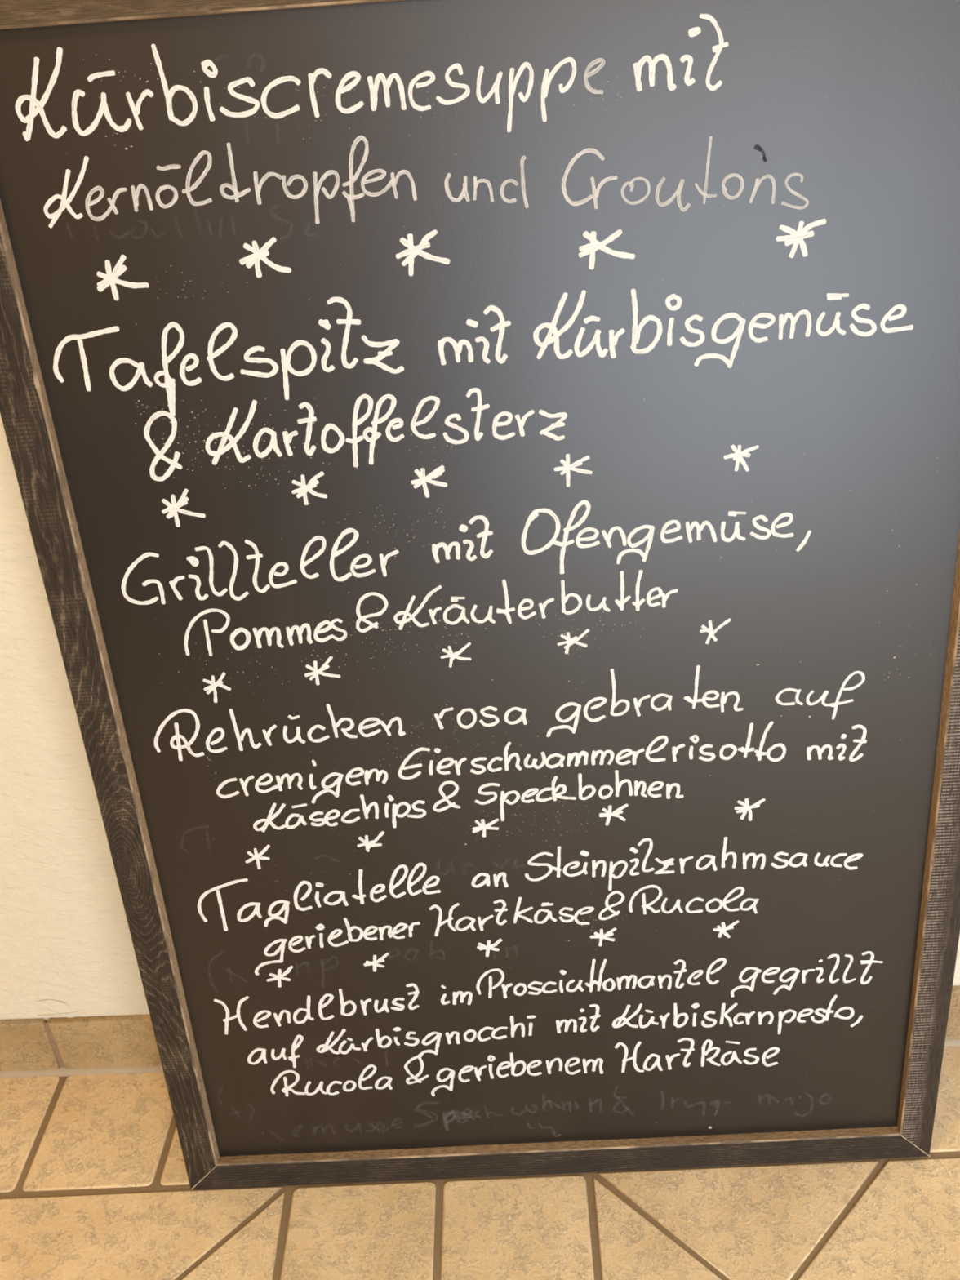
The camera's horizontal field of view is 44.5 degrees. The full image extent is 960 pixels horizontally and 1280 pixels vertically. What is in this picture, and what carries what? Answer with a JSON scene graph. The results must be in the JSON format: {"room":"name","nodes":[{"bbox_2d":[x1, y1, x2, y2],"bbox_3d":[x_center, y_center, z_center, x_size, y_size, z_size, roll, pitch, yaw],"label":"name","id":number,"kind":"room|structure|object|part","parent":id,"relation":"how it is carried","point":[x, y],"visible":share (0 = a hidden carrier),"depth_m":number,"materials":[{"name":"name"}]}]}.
{"room":"restaurant","nodes":[
{"label":"restaurant","id":0,"kind":"room"},
{"bbox_2d":[0,1046,959,1279],"bbox_3d":[0.075,1.095,0.184,5.000,0.031,2.600,-3,31,2],"label":"floor","id":1,"kind":"structure","parent":0,"point":[95,1184],"depth_m":1.09,"materials":[{"name":"beige tile"}]},
{"bbox_2d":[0,0,959,1189],"bbox_3d":[0.038,0.041,0.909,0.705,1.016,0.137,-3,31,2],"label":"chalkboard","id":2,"kind":"object","parent":1,"relation":"on","point":[487,472],"visible":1,"depth_m":0.85,"materials":[{"name":"black wood"}]},
{"bbox_3d":[0.004,-0.403,0.701,0.705,0.036,0.025,-3,25,2],"label":"frame rail","id":3,"kind":"part","parent":2,"relation":"part of","materials":[{"name":"brown wood"}]},
{"bbox_3d":[0.071,0.487,1.118,0.701,0.033,0.025,-3,25,2],"label":"frame rail","id":4,"kind":"part","parent":2,"relation":"part of","materials":[{"name":"black wood"}]},
{"bbox_2d":[0,413,959,1022],"bbox_3d":[-0.019,-0.748,0.586,5.200,2.703,0.122,-3,31,3],"label":"wall","id":5,"kind":"structure","parent":0,"point":[67,948],"depth_m":1.10,"materials":[{"name":"beige paint"}]},
{"bbox_2d":[0,985,959,1077],"bbox_3d":[0.052,0.405,1.215,5.031,0.078,0.013,-3,31,3],"label":"baseboard","id":6,"kind":"structure","parent":5,"relation":"attached to","point":[61,1046],"depth_m":1.24,"materials":[{"name":"beige tile"}]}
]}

